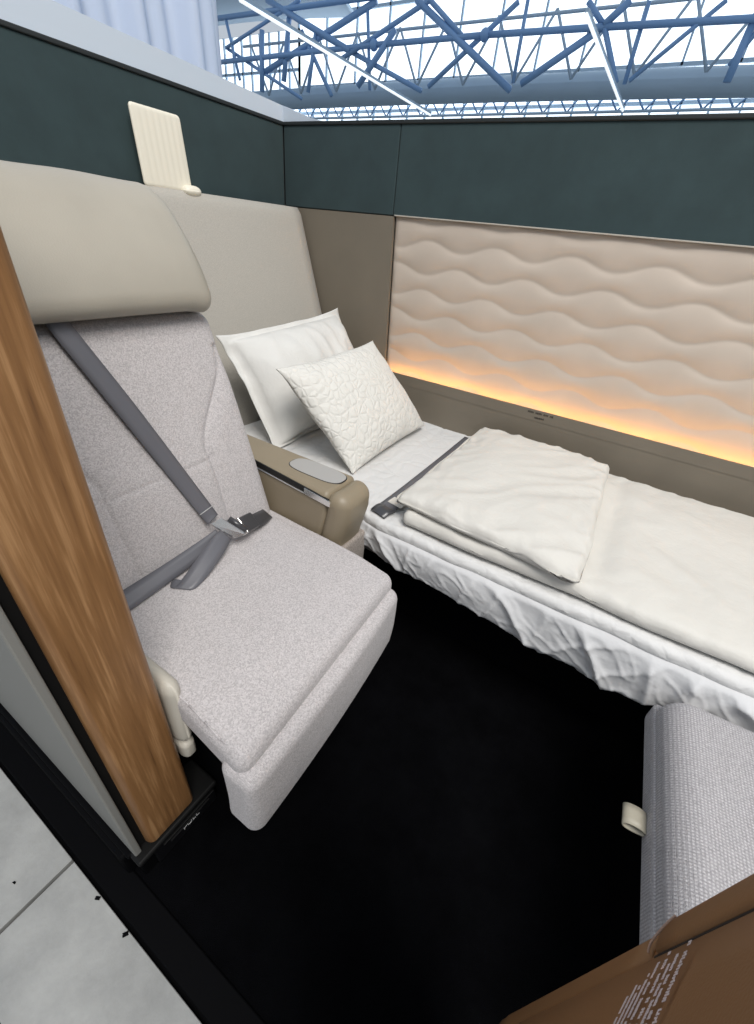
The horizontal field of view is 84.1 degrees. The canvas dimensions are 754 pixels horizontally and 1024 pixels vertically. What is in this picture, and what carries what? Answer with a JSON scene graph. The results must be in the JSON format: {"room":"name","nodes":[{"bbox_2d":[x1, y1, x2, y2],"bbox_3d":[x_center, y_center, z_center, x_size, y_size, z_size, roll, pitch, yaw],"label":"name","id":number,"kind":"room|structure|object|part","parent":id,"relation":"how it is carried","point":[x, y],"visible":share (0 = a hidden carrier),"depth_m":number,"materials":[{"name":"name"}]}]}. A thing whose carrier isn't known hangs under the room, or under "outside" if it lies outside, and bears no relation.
{"room":"aircraft cabin","nodes":[
{"label":"aircraft cabin","id":0,"kind":"room"},
{"bbox_2d":[0,575,145,855],"bbox_3d":[-1.452,-0.339,1.036,2.478,1.450,0.134,23,37,24],"label":"wall","id":1,"kind":"structure","parent":0,"point":[31,692],"depth_m":0.67,"materials":[{"name":"grey"}]},
{"bbox_2d":[0,703,137,872],"bbox_3d":[-1.535,0.305,1.457,2.465,0.104,0.150,23,37,24],"label":"baseboard","id":2,"kind":"structure","parent":1,"relation":"attached to","point":[119,850],"depth_m":0.98,"materials":[{"name":"black"}]},
{"bbox_2d":[0,226,192,841],"bbox_3d":[-0.415,0.090,0.555,0.060,1.440,0.113,23,37,24],"label":"wood panel","id":3,"kind":"object","parent":1,"relation":"attached to","point":[57,565],"visible":0.93,"depth_m":0.53,"materials":[{"name":"brown wood"}]},
{"bbox_2d":[0,761,209,1023],"bbox_3d":[-1.491,1.491,-0.165,5.700,0.060,3.094,23,37,24],"label":"floor","id":4,"kind":"structure","parent":0,"point":[65,957],"depth_m":0.84,"materials":[{"name":"tile"}]},
{"bbox_2d":[122,930,128,937],"bbox_3d":[-0.520,0.874,0.864,0.012,0.002,0.007,-10,37,-23],"label":"chip","id":5,"kind":"object","parent":4,"relation":"on","point":[125,934],"visible":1,"depth_m":0.86,"materials":[{"name":"black"}]},
{"bbox_2d":[53,0,222,77],"bbox_3d":[-1.454,-1.866,0.746,0.181,1.900,2.939,23,37,24],"label":"curtain","id":6,"kind":"object","parent":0,"point":[187,30],"visible":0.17,"depth_m":1.79,"materials":[{"name":"white fabric"}]},
{"bbox_2d":[0,26,321,424],"bbox_3d":[-0.763,-0.647,1.647,0.524,1.612,1.755,23,37,24],"label":"wall","id":7,"kind":"structure","parent":0,"point":[60,107],"depth_m":1.60,"materials":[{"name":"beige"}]},
{"bbox_3d":[-0.876,-1.181,1.349,0.012,0.405,1.648,23,37,24],"label":"green panel","id":8,"kind":"part","parent":7,"relation":"part of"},
{"bbox_2d":[0,0,321,121],"bbox_3d":[-0.774,-1.393,1.207,0.320,0.098,1.750,23,37,24],"label":"trim","id":9,"kind":"structure","parent":7,"relation":"attached to","point":[50,18],"depth_m":1.30,"materials":[{"name":"grey plastic"}]},
{"bbox_2d":[128,101,200,195],"bbox_3d":[-0.744,-1.259,1.468,0.068,0.223,0.226,30,40,31],"label":"reading lamp","id":10,"kind":"object","parent":7,"relation":"on","point":[158,136],"visible":1,"depth_m":1.44,"materials":[{"name":"beige plastic"}]},
{"bbox_3d":[-0.761,-0.629,1.617,0.363,1.015,1.613,26,38,27],"label":"cream panel","id":11,"kind":"part","parent":7,"relation":"part of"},
{"bbox_2d":[219,29,300,90],"bbox_3d":[-10.092,-27.859,26.599,13.580,3.000,0.180,23,37,24],"label":"window","id":12,"kind":"structure","parent":0,"point":[250,77],"depth_m":25.00,"materials":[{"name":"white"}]},
{"bbox_2d":[216,0,352,25],"bbox_3d":[-12.213,-28.305,21.761,21.500,2.899,8.000,23,37,24],"label":"roof","id":13,"kind":"structure","parent":0,"point":[223,6],"depth_m":22.13,"materials":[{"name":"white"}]},
{"bbox_2d":[297,207,395,361],"bbox_3d":[0.819,-0.520,1.718,3.220,1.612,0.074,23,37,24],"label":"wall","id":14,"kind":"structure","parent":0,"point":[297,207],"depth_m":1.90,"materials":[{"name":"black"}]},
{"bbox_2d":[284,124,401,215],"bbox_3d":[-0.166,-1.479,1.806,0.596,0.287,0.026,23,37,24],"label":"wall panel","id":15,"kind":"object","parent":14,"relation":"attached to","point":[349,168],"depth_m":1.78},
{"bbox_2d":[0,19,753,125],"bbox_3d":[0.458,-0.796,0.617,3.140,0.012,1.690,23,37,24],"label":"trim","id":16,"kind":"structure","parent":14,"relation":"attached to","point":[708,116],"depth_m":1.35,"materials":[{"name":"grey"}]},
{"bbox_2d":[298,208,753,516],"bbox_3d":[0.826,-0.465,1.634,3.060,1.015,0.065,23,37,24],"label":"wall panel","id":17,"kind":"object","parent":14,"relation":"attached to","point":[351,254],"depth_m":1.85,"materials":[{"name":"brown"}]},
{"bbox_2d":[387,215,753,466],"bbox_3d":[1.085,-0.516,1.426,2.494,0.665,0.068,23,37,24],"label":"wall panel","id":18,"kind":"object","parent":14,"relation":"attached to","point":[651,338],"visible":0.91,"depth_m":1.57,"materials":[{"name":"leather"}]},
{"bbox_3d":[1.125,-0.796,1.255,2.492,0.004,0.016,23,37,24],"label":"trim","id":19,"kind":"part","parent":18,"relation":"part of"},
{"bbox_2d":[394,119,753,245],"bbox_3d":[1.147,-0.915,1.178,2.518,0.287,0.026,23,37,24],"label":"wall panel","id":20,"kind":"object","parent":14,"relation":"attached to","point":[691,180],"depth_m":1.38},
{"bbox_2d":[134,548,643,1023],"bbox_3d":[0.247,0.560,1.518,3.400,0.060,1.900,23,37,24],"label":"floor","id":21,"kind":"structure","parent":0,"point":[443,856],"depth_m":1.01,"materials":[{"name":"carpet"}]},
{"bbox_2d":[0,723,265,1023],"bbox_3d":[-0.904,0.705,1.104,4.900,0.066,0.056,23,37,24],"label":"floor edge trim","id":22,"kind":"structure","parent":21,"relation":"on","point":[207,987],"depth_m":0.90,"materials":[{"name":"black"}]},
{"bbox_2d":[130,757,215,873],"bbox_3d":[-0.499,0.723,1.002,0.117,0.104,0.201,23,37,24],"label":"base","id":23,"kind":"object","parent":21,"relation":"on","point":[201,784],"visible":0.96,"depth_m":0.98,"materials":[{"name":"black plastic"}]},
{"bbox_3d":[-0.455,0.739,0.999,0.011,0.068,0.160,23,37,24],"label":"drawer","id":24,"kind":"part","parent":23,"relation":"part of","materials":[{"name":"black plastic"}]},
{"bbox_2d":[0,160,396,829],"bbox_3d":[-0.386,0.017,0.997,0.865,1.299,0.636,23,37,24],"label":"seat","id":25,"kind":"object","parent":21,"relation":"on","point":[258,631],"visible":0.92,"depth_m":0.92,"materials":[{"name":"fabric"}]},
{"bbox_3d":[-0.579,-0.134,1.022,0.302,0.605,0.592,23,37,24],"label":"backrest","id":26,"kind":"part","parent":25,"relation":"part of","materials":[{"name":"fabric"}]},
{"bbox_3d":[-0.427,0.399,1.231,0.580,0.400,0.480,23,37,24],"label":"seat","id":27,"kind":"part","parent":25,"relation":"part of","materials":[{"name":"black"}]},
{"bbox_2d":[130,510,391,772],"bbox_3d":[-0.301,0.233,1.044,0.542,0.117,0.589,23,37,24],"label":"seat cushion","id":28,"kind":"object","parent":25,"relation":"on","point":[248,643],"depth_m":0.92,"materials":[{"name":"fabric"}]},
{"bbox_2d":[247,434,368,557],"bbox_3d":[-0.420,0.040,1.524,0.830,0.616,0.154,23,37,24],"label":"console","id":29,"kind":"object","parent":21,"relation":"on","point":[328,502],"visible":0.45,"depth_m":1.25,"materials":[{"name":"plastic"}]},
{"bbox_2d":[244,420,753,739],"bbox_3d":[0.643,0.245,1.541,2.740,0.509,0.925,23,37,24],"label":"bed","id":30,"kind":"object","parent":21,"relation":"on","point":[615,668],"visible":0.48,"depth_m":1.21,"materials":[{"name":"white fabric"}]},
{"bbox_2d":[216,308,353,447],"bbox_3d":[-0.297,-0.611,1.817,0.329,0.425,0.748,23,37,24],"label":"bed pillow","id":31,"kind":"object","parent":30,"relation":"on","point":[256,355],"visible":0.64,"depth_m":1.63,"materials":[{"name":"white fabric"}]},
{"bbox_2d":[276,341,424,473],"bbox_3d":[-0.055,-0.435,1.655,0.286,0.358,0.692,23,37,24],"label":"quilted pillow","id":32,"kind":"object","parent":30,"relation":"on","point":[354,396],"visible":1,"depth_m":1.54,"materials":[{"name":"white fabric"}]},
{"bbox_2d":[371,437,467,518],"bbox_3d":[0.218,-0.163,1.606,0.078,0.016,0.803,23,37,24],"label":"belt","id":33,"kind":"object","parent":30,"relation":"on","point":[388,506],"visible":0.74,"depth_m":1.43,"materials":[{"name":"grey fabric"}]},
{"bbox_2d":[397,427,753,672],"bbox_3d":[1.029,0.148,1.181,1.865,0.112,0.808,23,37,24],"label":"duvet","id":34,"kind":"object","parent":30,"relation":"on","point":[675,567],"visible":1,"depth_m":1.21,"materials":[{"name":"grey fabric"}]},
{"bbox_2d":[499,874,753,1023],"bbox_3d":[0.109,0.571,0.374,0.340,1.160,0.037,-20,41,-33],"label":"wall","id":35,"kind":"structure","parent":21,"relation":"on","point":[698,967],"depth_m":0.28,"materials":[{"name":"brown"}]},
{"bbox_3d":[0.120,0.490,0.317,0.340,0.960,0.030,-20,41,-33],"label":"panel","id":36,"kind":"part","parent":35,"relation":"part of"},
{"bbox_2d":[603,703,753,963],"bbox_3d":[0.908,0.900,0.647,1.084,0.460,0.664,22,37,22],"label":"ottoman","id":37,"kind":"object","parent":21,"relation":"on","point":[683,832],"visible":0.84,"depth_m":0.79,"materials":[{"name":"fabric"}]},
{"bbox_2d":[655,703,753,931],"bbox_3d":[0.942,0.766,0.546,1.035,0.120,0.660,22,37,22],"label":"cushion","id":38,"kind":"object","parent":37,"relation":"on","point":[704,761],"depth_m":0.75,"materials":[{"name":"fabric"}]},
{"bbox_2d":[252,64,753,109],"bbox_3d":[1.707,-17.580,17.621,28.000,0.865,1.000,23,37,24],"label":"beam","id":39,"kind":"structure","parent":0,"point":[673,82],"depth_m":15.13,"materials":[{"name":"blue metal"}]},
{"bbox_2d":[298,0,753,87],"bbox_3d":[6.469,-22.220,17.820,25.580,5.210,0.180,23,37,24],"label":"ceiling","id":40,"kind":"structure","parent":0,"point":[688,52],"depth_m":18.55,"materials":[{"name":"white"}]},
{"bbox_2d":[217,0,428,99],"bbox_3d":[-2.602,-18.359,16.490,10.299,3.023,0.365,23,37,24],"label":"roof truss","id":41,"kind":"object","parent":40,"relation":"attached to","point":[305,49],"visible":0.94,"depth_m":16.21,"materials":[{"name":"blue metal"}]},
{"bbox_2d":[239,0,431,115],"bbox_3d":[-0.500,-14.099,13.396,0.080,0.125,10.100,23,37,24],"label":"tube","id":42,"kind":"object","parent":41,"relation":"hanging from","point":[250,4],"visible":1,"depth_m":11.98,"materials":[{"name":"white metal"}]},
{"bbox_2d":[243,0,753,95],"bbox_3d":[3.286,-16.534,15.027,22.501,1.723,0.100,23,37,24],"label":"roof truss","id":43,"kind":"object","parent":40,"relation":"attached to","point":[558,12],"visible":0.7,"depth_m":14.19,"materials":[{"name":"blue metal"}]},
{"bbox_2d":[376,0,753,93],"bbox_3d":[5.375,-14.635,12.853,13.070,2.499,0.365,23,37,24],"label":"roof truss","id":44,"kind":"object","parent":40,"relation":"attached to","point":[445,23],"visible":0.98,"depth_m":12.66,"materials":[{"name":"blue metal"}]},
{"bbox_2d":[584,8,624,111],"bbox_3d":[6.361,-12.040,11.446,0.080,0.125,7.400,23,37,24],"label":"tube","id":45,"kind":"object","parent":44,"relation":"hanging from","point":[588,15],"visible":1,"depth_m":10.42,"materials":[{"name":"white metal"}]},
{"bbox_2d":[299,98,753,119],"bbox_3d":[2.596,-19.546,20.202,32.053,0.680,0.100,23,37,24],"label":"girder","id":46,"kind":"object","parent":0,"point":[732,108],"visible":0.47,"depth_m":18.04,"materials":[{"name":"blue metal"}]},
{"bbox_3d":[0.859,-19.215,25.569,57.000,6.380,0.300,23,37,24],"label":"wall","id":47,"kind":"structure","parent":0,"visible":0},
{"bbox_2d":[295,63,753,120],"bbox_3d":[3.559,-21.398,21.797,33.080,2.100,0.180,23,37,24],"label":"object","id":48,"kind":"structure","parent":47,"relation":"in","point":[510,107],"depth_m":20.00,"materials":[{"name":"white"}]}
]}

